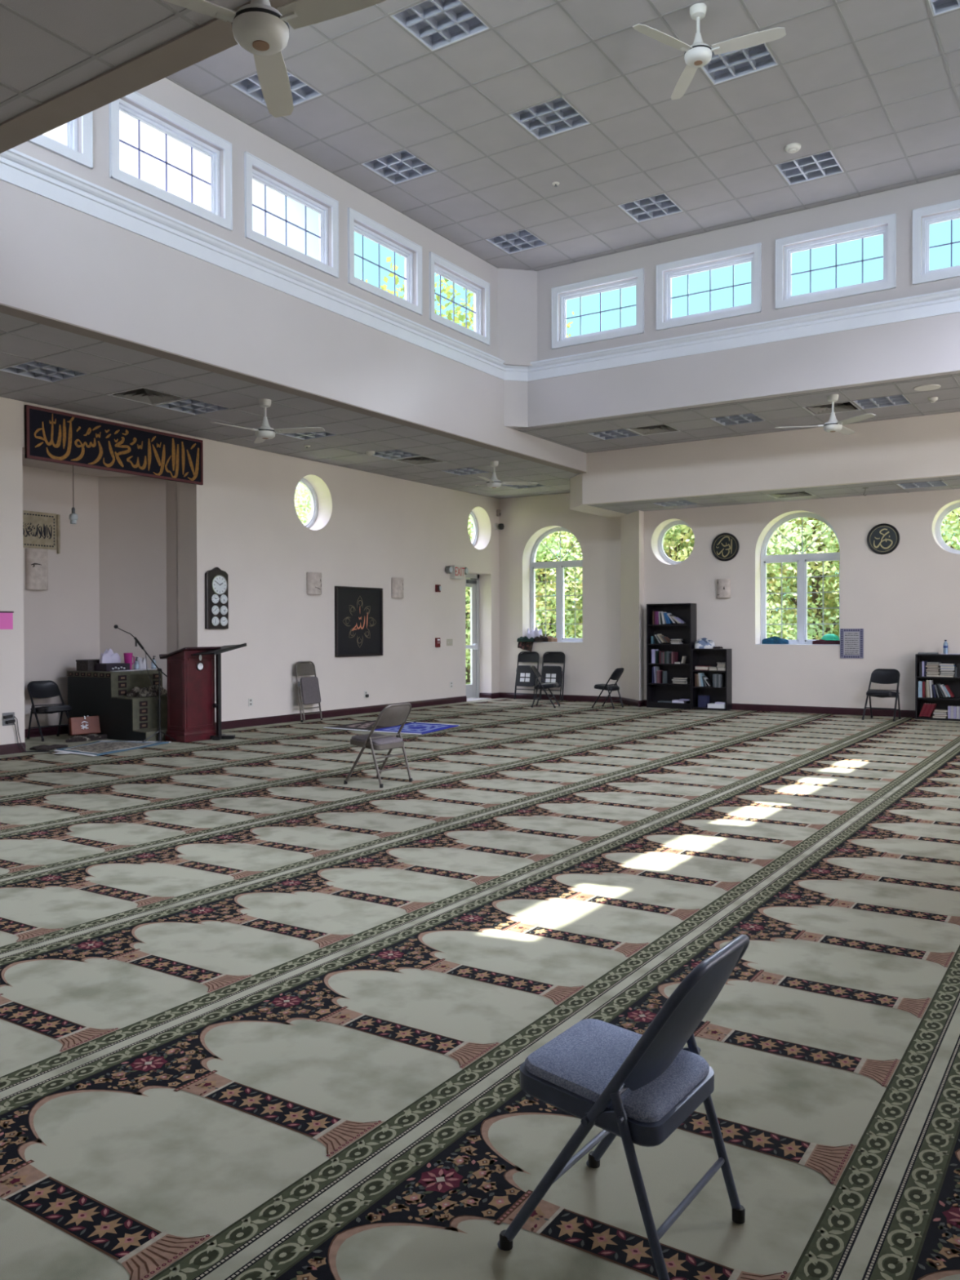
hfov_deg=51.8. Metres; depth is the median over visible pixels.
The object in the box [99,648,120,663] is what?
plastic bag
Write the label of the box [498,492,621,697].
wall
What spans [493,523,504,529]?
security camera
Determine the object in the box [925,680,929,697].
book
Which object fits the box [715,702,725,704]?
paper stack
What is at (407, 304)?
window
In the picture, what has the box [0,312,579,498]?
ceiling
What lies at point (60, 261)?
wall
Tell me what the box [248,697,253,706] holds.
wall outlet
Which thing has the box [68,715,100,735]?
case
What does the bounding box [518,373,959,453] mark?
ceiling
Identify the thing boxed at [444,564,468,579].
exit sign
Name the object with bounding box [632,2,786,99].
ceiling fan
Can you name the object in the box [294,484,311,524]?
tree
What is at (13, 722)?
power cord
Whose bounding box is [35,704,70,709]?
cushion
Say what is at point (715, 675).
book
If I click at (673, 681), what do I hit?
book
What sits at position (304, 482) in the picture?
window
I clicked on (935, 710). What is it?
book
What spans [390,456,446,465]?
ceiling vent
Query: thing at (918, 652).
folder
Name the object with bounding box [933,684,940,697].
book
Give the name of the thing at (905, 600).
wall
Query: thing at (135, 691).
folded shawl
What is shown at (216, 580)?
wall clock
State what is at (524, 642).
pile
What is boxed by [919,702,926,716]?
book
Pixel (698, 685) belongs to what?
book
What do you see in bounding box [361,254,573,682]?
tree
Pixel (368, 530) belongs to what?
wall
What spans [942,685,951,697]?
book
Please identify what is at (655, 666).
book
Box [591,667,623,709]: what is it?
folding chair
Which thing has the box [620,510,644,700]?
wall
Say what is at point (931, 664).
book
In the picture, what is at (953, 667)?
book
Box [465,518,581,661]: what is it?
tree
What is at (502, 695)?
baseboard
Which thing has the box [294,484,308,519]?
tree
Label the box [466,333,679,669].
tree
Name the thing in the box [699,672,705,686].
book
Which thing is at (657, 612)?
book
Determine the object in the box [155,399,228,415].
ceiling light
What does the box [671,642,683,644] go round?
book
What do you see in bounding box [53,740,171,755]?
rug
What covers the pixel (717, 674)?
book
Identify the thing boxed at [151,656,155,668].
pump bottle
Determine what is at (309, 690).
folded chair
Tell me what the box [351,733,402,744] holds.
cushion
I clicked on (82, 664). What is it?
storage box
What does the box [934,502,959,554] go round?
window
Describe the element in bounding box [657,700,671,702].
folder
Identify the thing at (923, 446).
wall
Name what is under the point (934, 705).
book
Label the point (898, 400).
ceiling light
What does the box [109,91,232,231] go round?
window
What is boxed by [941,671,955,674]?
book
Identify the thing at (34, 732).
baseboard
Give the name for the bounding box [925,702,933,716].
book
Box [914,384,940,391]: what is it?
ceiling speaker
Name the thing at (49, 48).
ceiling
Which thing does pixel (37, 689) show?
folding chair
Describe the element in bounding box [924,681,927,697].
book
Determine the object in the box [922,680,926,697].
book
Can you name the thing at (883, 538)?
round plaque
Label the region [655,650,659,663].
book
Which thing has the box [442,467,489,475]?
ceiling light
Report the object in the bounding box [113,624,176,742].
microphone stand
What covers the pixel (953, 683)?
bookcase
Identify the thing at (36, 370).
ceiling light
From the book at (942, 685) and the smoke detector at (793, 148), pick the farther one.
the book at (942, 685)
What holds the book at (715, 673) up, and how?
on the bookcase at (700, 656)
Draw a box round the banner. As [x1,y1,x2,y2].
[24,404,203,484]
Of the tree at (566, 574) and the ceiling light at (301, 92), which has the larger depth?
the tree at (566, 574)
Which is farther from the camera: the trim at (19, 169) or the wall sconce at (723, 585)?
the wall sconce at (723, 585)
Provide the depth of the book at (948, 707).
15.35 m
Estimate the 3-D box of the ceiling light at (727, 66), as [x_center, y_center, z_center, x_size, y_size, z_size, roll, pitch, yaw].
[2.406,-5.561,9.331,0.664,0.157,0.664,0,1,33]
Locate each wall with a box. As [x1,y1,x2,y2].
[0,77,586,471]
[0,396,499,745]
[497,268,537,429]
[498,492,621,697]
[515,173,959,431]
[569,411,959,517]
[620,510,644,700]
[644,488,959,710]
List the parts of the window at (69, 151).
frame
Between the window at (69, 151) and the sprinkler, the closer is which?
the window at (69, 151)
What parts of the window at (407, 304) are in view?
frame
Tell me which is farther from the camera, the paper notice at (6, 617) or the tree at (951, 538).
the tree at (951, 538)
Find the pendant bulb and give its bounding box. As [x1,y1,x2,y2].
[69,465,78,524]
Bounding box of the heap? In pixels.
[65,733,107,742]
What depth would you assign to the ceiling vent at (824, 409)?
13.83 m
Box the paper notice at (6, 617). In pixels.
[0,611,13,629]
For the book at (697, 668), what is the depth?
17.54 m
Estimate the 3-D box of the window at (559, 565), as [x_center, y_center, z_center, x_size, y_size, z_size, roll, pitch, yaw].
[1.565,-1.134,20.197,1.384,2.362,0.400,0,1,33]
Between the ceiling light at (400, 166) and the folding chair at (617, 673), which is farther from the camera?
the folding chair at (617, 673)
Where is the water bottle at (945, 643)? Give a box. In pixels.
[942,640,947,653]
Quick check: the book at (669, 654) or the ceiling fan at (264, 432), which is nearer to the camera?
the ceiling fan at (264, 432)
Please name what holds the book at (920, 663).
on the bookcase at (953, 683)
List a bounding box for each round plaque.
[711,533,739,560]
[866,523,899,554]
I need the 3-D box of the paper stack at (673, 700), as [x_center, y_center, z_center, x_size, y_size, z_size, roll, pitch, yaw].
[3.605,1.109,17.852,0.220,0.050,0.180,0,1,33]
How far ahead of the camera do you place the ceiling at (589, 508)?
18.29 m
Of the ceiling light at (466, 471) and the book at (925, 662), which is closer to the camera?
the book at (925, 662)
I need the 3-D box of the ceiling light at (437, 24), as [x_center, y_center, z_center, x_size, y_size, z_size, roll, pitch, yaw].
[-0.349,-5.545,8.747,0.664,0.157,0.664,0,1,33]
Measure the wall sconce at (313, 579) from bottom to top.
0.350 m
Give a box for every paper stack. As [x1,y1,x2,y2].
[671,699,687,703]
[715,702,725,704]
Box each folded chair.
[294,661,322,722]
[513,651,539,700]
[538,651,564,701]
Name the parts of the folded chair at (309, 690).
leg, backrest, seat, leg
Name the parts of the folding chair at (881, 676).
leg, seat, backrest, leg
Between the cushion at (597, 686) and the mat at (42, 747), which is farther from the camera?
the cushion at (597, 686)
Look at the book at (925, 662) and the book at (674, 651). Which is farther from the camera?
the book at (674, 651)
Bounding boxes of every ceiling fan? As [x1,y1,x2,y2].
[163,0,386,117]
[210,398,324,443]
[462,461,537,488]
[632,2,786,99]
[774,394,875,435]
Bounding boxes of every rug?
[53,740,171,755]
[323,720,413,731]
[368,721,459,734]
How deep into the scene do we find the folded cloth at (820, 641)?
16.70 m
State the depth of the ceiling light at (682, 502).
17.34 m
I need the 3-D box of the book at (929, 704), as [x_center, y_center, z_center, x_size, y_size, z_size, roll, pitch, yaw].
[7.067,1.102,15.599,0.105,0.212,0.160,0,1,33]
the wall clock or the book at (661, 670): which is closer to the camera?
the wall clock
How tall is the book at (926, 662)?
0.022 m
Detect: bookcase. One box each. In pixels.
[646,603,696,709]
[691,648,731,711]
[915,653,959,720]
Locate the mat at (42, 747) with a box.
[29,744,67,751]
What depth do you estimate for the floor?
4.03 m
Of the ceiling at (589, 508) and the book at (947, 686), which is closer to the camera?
the book at (947, 686)
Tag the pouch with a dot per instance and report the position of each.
(717, 647)
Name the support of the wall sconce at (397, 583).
attached to the wall at (368, 530)
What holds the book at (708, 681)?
on the bookcase at (700, 656)
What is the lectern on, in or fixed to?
on the floor
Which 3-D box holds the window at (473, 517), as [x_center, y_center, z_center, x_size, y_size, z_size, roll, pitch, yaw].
[-0.305,-2.270,20.264,0.090,0.870,0.870,0,1,33]
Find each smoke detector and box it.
[365,450,374,455]
[785,142,800,153]
[928,396,937,402]
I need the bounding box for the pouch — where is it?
[712,646,723,648]
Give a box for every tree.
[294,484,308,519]
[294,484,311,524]
[295,486,311,524]
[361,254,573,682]
[465,516,582,679]
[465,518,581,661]
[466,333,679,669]
[470,523,573,637]
[535,524,773,638]
[535,524,828,638]
[662,517,839,639]
[671,515,959,639]
[769,518,955,639]
[777,508,959,637]
[794,507,959,617]
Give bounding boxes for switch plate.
[446,639,452,645]
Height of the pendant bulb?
0.820 m
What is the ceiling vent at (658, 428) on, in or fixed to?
in the ceiling at (695, 424)
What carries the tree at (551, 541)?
on the ground
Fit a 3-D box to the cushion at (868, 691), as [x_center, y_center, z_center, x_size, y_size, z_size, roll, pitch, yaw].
[6.305,0.819,15.519,0.382,0.065,0.380,0,1,36]
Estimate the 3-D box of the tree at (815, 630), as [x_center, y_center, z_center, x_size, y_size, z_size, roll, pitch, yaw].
[8.207,-2.331,23.576,7.534,7.779,7.135,-1,1,-28]
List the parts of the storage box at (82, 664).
lid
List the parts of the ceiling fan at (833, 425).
blade, rod, motor, blade, blade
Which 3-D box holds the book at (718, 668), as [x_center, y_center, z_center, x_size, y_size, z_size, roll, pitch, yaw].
[4.289,0.512,17.406,0.160,0.050,0.170,0,1,33]
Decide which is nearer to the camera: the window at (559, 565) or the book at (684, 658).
the book at (684, 658)
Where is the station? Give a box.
[435,637,440,647]
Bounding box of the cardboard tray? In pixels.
[94,662,129,671]
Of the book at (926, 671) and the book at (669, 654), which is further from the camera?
the book at (669, 654)
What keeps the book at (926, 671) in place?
on the book
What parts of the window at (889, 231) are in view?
frame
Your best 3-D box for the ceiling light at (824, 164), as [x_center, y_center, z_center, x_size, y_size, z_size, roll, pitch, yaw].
[3.853,-5.591,11.558,0.664,0.157,0.664,0,1,33]
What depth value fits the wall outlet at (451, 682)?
19.23 m
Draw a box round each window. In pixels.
[27,111,93,168]
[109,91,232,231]
[244,151,338,278]
[298,477,318,528]
[347,207,422,315]
[429,251,489,345]
[469,511,478,546]
[529,527,582,642]
[551,267,644,349]
[656,242,761,330]
[657,520,689,564]
[755,512,839,644]
[775,213,896,309]
[912,199,959,284]
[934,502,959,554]
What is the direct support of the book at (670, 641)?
on the book at (671, 642)
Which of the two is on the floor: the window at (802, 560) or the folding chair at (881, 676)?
the folding chair at (881, 676)
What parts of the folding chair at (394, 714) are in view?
leg, seat, backrest, leg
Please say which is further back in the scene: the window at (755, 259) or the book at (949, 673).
the book at (949, 673)
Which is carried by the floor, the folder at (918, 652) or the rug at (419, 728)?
the rug at (419, 728)
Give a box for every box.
[75,659,100,671]
[697,695,709,707]
[707,702,725,708]
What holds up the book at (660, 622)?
on the bookcase at (686, 612)
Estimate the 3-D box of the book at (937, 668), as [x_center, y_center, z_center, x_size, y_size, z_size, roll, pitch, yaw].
[7.143,0.439,15.545,0.185,0.026,0.170,0,1,33]
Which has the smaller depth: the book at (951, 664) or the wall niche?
the wall niche
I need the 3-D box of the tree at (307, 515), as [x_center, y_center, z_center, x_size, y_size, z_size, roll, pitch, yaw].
[-8.689,-2.915,38.641,7.322,8.717,7.989,0,1,-6]
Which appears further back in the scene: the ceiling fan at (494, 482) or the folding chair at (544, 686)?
the folding chair at (544, 686)
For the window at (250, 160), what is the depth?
11.15 m
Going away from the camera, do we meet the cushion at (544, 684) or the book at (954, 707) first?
the book at (954, 707)
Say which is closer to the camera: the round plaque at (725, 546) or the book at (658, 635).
the round plaque at (725, 546)
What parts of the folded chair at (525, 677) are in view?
seat, backrest, leg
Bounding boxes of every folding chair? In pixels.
[26,680,75,741]
[343,702,412,787]
[497,934,749,1279]
[529,665,559,707]
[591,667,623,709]
[862,668,901,721]
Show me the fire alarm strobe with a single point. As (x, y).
(437, 587)
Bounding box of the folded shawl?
[126,684,167,696]
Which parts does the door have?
frame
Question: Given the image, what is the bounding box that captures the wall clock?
[204,567,228,628]
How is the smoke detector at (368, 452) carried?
attached to the ceiling at (110, 368)
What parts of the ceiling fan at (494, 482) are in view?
blade, rod, motor, blade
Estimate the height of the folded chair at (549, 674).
0.982 m
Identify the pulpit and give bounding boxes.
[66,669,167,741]
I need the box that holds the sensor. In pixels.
[496,509,501,516]
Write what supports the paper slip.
on the floor
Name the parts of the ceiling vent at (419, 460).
cone blade, cone blade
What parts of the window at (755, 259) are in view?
frame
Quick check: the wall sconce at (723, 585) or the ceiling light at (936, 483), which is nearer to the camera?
the ceiling light at (936, 483)
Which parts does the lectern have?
panel moulding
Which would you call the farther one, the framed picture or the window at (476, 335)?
the framed picture
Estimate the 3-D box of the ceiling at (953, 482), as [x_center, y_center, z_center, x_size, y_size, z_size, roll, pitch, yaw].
[7.597,-2.479,14.566,12.650,0.244,1.840,0,1,33]
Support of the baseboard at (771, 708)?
attached to the wall at (905, 600)
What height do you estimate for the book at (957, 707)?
0.190 m
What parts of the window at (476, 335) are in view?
frame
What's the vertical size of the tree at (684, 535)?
7.290 m
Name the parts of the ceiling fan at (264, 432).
blade, blade, rod, motor, blade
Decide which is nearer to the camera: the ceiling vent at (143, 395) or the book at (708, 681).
the ceiling vent at (143, 395)
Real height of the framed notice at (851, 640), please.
0.490 m
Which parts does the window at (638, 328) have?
frame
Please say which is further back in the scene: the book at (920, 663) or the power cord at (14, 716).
the book at (920, 663)
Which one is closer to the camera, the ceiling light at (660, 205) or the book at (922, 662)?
the ceiling light at (660, 205)
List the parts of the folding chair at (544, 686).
leg, backrest, leg, seat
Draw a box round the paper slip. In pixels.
[54,752,71,754]
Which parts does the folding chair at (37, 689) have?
leg, backrest, seat, leg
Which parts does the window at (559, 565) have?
sill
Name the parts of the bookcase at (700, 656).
panel, shelf, shelf, shelf, panel, panel, panel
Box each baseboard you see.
[0,692,499,755]
[24,725,67,737]
[499,692,639,706]
[639,699,933,717]
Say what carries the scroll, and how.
attached to the wall niche
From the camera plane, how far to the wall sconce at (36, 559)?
13.37 m
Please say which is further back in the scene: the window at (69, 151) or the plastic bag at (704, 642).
the plastic bag at (704, 642)
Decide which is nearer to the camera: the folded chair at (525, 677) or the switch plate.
the switch plate
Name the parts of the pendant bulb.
cord, bulb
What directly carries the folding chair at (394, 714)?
on the floor
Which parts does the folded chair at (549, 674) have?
seat, backrest, leg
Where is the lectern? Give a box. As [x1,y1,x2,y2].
[159,646,220,742]
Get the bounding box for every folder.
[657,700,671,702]
[917,652,938,653]
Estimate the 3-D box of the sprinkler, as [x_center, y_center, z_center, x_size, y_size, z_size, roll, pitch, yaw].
[0.915,-5.490,11.926,0.090,0.034,0.090,0,1,33]
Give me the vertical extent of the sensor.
0.140 m
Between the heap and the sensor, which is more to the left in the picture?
the heap
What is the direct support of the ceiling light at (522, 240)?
attached to the ceiling at (874, 84)
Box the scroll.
[22,510,60,553]
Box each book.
[650,635,655,644]
[651,648,658,663]
[652,611,654,624]
[652,666,654,683]
[653,666,656,683]
[654,611,656,624]
[654,666,659,683]
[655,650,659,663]
[656,611,658,624]
[657,634,664,642]
[657,670,662,683]
[658,611,662,624]
[658,651,664,663]
[659,671,662,683]
[661,612,666,624]
[662,671,667,683]
[663,613,668,623]
[663,636,671,643]
[664,651,666,663]
[665,613,672,623]
[666,613,675,623]
[666,651,671,663]
[668,653,671,663]
[670,640,682,642]
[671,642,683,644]
[671,651,676,663]
[671,679,689,680]
[672,676,689,679]
[672,680,689,682]
[672,681,689,684]
[673,652,678,663]
[674,617,685,623]
[680,656,686,663]
[694,666,709,670]
[694,673,697,686]
[696,674,699,686]
[697,672,701,686]
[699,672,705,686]
[702,675,708,686]
[706,679,712,686]
[712,673,715,687]
[714,673,719,687]
[716,674,718,687]
[717,667,725,671]
[718,674,723,687]
[918,680,923,697]
[919,662,921,676]
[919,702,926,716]
[921,661,924,676]
[921,702,928,716]
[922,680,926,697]
[923,702,930,716]
[924,661,927,676]
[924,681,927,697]
[925,668,940,671]
[925,671,939,672]
[925,673,940,675]
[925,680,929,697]
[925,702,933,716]
[926,662,941,663]
[926,663,939,666]
[926,674,940,676]
[927,666,940,669]
[928,680,933,697]
[928,703,937,716]
[931,684,937,697]
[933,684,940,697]
[933,711,947,713]
[933,714,947,716]
[933,715,947,718]
[934,709,947,711]
[935,683,942,697]
[937,683,946,697]
[939,663,955,666]
[939,675,955,677]
[940,665,955,669]
[940,668,955,671]
[940,673,955,675]
[940,684,948,697]
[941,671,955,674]
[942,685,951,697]
[945,684,954,697]
[947,706,951,718]
[951,705,953,718]
[953,706,956,719]
[956,664,959,677]
[956,706,959,719]
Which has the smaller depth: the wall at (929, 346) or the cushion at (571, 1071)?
the cushion at (571, 1071)
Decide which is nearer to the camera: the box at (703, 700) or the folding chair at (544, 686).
the box at (703, 700)
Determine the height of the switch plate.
0.130 m
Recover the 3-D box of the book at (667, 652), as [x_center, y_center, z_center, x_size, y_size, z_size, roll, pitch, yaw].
[3.436,0.315,17.943,0.044,0.220,0.160,0,1,33]
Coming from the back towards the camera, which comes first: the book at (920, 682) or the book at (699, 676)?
the book at (699, 676)
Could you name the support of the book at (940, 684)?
on the bookcase at (953, 683)
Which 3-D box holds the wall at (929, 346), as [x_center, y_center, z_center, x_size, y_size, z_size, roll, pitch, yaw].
[4.513,-4.459,12.607,9.440,2.500,0.200,0,1,33]
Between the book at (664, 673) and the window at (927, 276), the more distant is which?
the book at (664, 673)
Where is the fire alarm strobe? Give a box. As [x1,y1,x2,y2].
[435,584,441,591]
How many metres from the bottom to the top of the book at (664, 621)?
0.220 m
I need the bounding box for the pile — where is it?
[516,626,557,651]
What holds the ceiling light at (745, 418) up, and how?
attached to the ceiling at (695, 424)
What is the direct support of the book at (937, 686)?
on the bookcase at (953, 683)
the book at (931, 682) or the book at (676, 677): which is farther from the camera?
the book at (676, 677)
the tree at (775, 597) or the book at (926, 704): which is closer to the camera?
the book at (926, 704)
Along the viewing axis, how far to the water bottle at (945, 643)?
15.42 m
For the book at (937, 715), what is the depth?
15.42 m
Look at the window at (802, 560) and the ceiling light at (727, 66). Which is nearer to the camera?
the ceiling light at (727, 66)
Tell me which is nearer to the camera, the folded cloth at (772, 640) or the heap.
the heap
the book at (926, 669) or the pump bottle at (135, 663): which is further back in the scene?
the book at (926, 669)
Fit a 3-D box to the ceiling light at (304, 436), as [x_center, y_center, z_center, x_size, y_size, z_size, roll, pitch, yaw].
[-2.425,-2.943,13.744,0.664,0.157,0.664,0,1,33]
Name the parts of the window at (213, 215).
frame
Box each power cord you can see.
[13,715,56,751]
[13,722,53,751]
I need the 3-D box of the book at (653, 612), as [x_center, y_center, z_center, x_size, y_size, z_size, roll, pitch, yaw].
[3.198,-0.405,18.082,0.026,0.245,0.160,0,1,33]
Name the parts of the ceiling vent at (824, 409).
cone blade, cone blade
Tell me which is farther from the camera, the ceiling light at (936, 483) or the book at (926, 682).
the book at (926, 682)
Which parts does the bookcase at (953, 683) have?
panel, panel, shelf, shelf, shelf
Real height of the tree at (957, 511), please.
8.275 m
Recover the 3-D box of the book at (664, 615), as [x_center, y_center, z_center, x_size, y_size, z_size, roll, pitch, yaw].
[3.403,-0.393,17.955,0.089,0.205,0.160,0,1,33]
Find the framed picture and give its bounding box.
[334,586,382,657]
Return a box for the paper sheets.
[113,668,157,671]
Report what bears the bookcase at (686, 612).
on the floor
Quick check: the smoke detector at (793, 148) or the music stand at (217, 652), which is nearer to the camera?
the smoke detector at (793, 148)
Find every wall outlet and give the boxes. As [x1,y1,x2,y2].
[2,711,15,725]
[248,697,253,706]
[364,690,368,697]
[449,681,453,688]
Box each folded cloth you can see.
[761,635,788,644]
[812,633,839,644]
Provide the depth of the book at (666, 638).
17.92 m
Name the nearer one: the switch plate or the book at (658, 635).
the book at (658, 635)
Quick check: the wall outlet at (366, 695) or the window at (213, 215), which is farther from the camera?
the wall outlet at (366, 695)
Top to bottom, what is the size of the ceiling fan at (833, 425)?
0.478 m
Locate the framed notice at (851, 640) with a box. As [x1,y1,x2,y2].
[840,628,863,658]
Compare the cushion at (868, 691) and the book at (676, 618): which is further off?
the book at (676, 618)
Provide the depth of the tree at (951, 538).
20.69 m
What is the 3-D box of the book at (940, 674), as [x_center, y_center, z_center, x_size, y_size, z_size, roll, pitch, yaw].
[7.132,0.560,15.547,0.185,0.028,0.170,0,1,33]
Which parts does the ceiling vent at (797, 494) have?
cone blade, cone blade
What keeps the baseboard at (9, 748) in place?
attached to the wall at (368, 530)
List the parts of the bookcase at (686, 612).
panel, shelf, shelf, shelf, shelf, shelf, panel, panel, panel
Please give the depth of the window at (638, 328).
14.36 m
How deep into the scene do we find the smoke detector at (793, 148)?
10.98 m
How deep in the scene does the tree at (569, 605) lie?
36.37 m
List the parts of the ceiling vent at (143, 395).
cone blade, cone blade, cone blade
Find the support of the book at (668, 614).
on the bookcase at (686, 612)
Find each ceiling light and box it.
[0,360,88,382]
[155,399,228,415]
[231,71,322,106]
[275,431,336,439]
[361,149,437,184]
[372,449,422,459]
[389,0,489,51]
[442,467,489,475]
[484,229,547,253]
[502,484,546,488]
[508,96,590,139]
[587,428,639,439]
[617,193,683,222]
[651,500,697,506]
[700,31,777,84]
[711,413,765,426]
[774,150,844,185]
[852,395,911,409]
[896,480,947,488]
[928,0,959,16]
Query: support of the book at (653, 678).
on the bookcase at (686, 612)
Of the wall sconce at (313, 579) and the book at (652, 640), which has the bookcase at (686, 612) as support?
the book at (652, 640)
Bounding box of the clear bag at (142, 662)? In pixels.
[136,656,147,669]
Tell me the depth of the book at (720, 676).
17.38 m
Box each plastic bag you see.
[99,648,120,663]
[694,637,715,648]
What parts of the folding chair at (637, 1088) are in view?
seat, leg, backrest, leg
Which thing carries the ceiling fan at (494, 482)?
hanging from the ceiling at (110, 368)
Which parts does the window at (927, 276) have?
frame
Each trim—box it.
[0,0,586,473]
[0,148,959,381]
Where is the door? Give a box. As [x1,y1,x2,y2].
[465,573,491,701]
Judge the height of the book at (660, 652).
0.220 m
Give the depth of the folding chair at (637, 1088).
2.25 m
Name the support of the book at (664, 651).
on the bookcase at (686, 612)
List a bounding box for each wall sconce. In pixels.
[25,548,48,590]
[306,572,321,594]
[391,577,403,598]
[716,578,730,597]
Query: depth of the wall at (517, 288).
14.81 m
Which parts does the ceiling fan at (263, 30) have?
blade, rod, motor, blade, blade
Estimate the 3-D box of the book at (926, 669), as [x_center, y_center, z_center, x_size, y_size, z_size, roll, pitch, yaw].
[7.127,0.469,15.549,0.185,0.034,0.170,0,1,33]
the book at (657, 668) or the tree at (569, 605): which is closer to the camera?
the book at (657, 668)
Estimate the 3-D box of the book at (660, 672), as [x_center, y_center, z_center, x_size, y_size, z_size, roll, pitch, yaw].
[3.313,0.676,18.022,0.024,0.220,0.160,0,1,33]
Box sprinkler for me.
[551,182,559,186]
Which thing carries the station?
attached to the wall at (368, 530)
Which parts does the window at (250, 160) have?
frame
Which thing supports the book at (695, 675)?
on the bookcase at (700, 656)
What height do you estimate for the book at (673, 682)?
0.030 m
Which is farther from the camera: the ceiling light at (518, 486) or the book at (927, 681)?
the ceiling light at (518, 486)
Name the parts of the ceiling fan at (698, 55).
blade, blade, motor, rod, blade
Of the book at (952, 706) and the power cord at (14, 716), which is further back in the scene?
the book at (952, 706)
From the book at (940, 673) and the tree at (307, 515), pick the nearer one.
the book at (940, 673)
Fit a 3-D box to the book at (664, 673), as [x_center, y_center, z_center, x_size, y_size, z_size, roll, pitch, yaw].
[3.367,0.676,17.993,0.026,0.220,0.160,0,1,33]
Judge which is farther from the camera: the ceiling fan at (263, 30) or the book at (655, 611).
the book at (655, 611)
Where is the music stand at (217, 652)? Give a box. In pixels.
[191,643,246,739]
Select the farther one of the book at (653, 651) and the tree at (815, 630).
the tree at (815, 630)
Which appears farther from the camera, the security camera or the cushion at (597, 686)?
the security camera
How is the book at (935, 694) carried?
on the bookcase at (953, 683)
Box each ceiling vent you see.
[106,386,188,405]
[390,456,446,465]
[624,423,680,435]
[764,491,814,498]
[802,400,860,415]
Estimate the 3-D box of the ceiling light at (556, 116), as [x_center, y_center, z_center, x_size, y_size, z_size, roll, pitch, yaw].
[0.736,-5.568,10.417,0.664,0.157,0.664,0,1,33]
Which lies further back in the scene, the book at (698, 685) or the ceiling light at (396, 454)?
the book at (698, 685)
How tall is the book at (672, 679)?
0.028 m
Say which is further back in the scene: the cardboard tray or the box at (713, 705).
the box at (713, 705)
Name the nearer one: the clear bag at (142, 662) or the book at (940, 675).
the clear bag at (142, 662)
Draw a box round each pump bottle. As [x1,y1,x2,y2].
[133,657,138,669]
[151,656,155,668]
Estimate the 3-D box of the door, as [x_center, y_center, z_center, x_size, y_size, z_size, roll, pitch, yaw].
[-0.201,-0.064,20.173,0.420,2.590,0.950,0,1,33]
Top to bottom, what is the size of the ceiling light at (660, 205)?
0.157 m
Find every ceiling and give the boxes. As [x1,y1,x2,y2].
[0,0,251,123]
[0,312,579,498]
[165,0,959,271]
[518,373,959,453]
[577,505,628,517]
[589,475,959,514]
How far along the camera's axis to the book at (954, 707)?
15.31 m
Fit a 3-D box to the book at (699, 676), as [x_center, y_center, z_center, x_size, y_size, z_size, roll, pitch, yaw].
[3.945,0.706,17.635,0.057,0.242,0.160,0,1,33]
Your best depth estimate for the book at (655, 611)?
18.00 m
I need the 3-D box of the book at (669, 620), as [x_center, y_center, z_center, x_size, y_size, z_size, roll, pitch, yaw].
[3.439,-0.393,17.937,0.100,0.200,0.160,0,1,33]
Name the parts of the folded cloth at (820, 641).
cap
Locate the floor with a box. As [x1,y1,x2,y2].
[0,697,959,1279]
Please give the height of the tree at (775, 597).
8.735 m
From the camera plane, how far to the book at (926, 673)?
15.49 m
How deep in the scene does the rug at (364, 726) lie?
14.53 m
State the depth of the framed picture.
16.84 m
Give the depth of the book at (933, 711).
15.43 m
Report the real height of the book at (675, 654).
0.210 m
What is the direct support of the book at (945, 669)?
on the book
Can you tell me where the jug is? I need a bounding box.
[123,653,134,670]
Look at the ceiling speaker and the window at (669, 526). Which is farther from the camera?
the window at (669, 526)
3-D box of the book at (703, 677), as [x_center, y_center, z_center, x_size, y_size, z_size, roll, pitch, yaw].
[4.019,0.728,17.584,0.095,0.186,0.160,0,1,33]
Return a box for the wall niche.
[22,453,177,728]
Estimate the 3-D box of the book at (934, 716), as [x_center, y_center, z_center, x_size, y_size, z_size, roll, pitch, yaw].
[7.215,1.206,15.502,0.190,0.026,0.170,0,1,33]
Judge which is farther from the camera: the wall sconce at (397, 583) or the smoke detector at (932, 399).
the wall sconce at (397, 583)
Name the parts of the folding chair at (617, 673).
seat, leg, backrest, leg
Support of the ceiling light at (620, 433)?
attached to the ceiling at (695, 424)
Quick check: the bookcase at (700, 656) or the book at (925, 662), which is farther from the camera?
the bookcase at (700, 656)
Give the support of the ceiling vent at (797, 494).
in the ceiling at (953, 482)
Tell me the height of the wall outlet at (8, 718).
0.150 m
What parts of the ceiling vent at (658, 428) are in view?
cone blade, cone blade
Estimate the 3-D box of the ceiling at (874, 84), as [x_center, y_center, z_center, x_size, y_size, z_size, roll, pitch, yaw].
[1.913,-5.593,8.598,9.680,0.244,9.570,0,1,33]
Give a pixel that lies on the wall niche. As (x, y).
(117, 565)
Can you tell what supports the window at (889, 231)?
in the wall at (929, 346)
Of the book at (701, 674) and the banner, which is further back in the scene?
the book at (701, 674)
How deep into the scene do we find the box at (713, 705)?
17.39 m
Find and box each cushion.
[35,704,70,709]
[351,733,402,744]
[524,1018,709,1122]
[535,682,558,686]
[595,683,618,688]
[866,690,896,693]

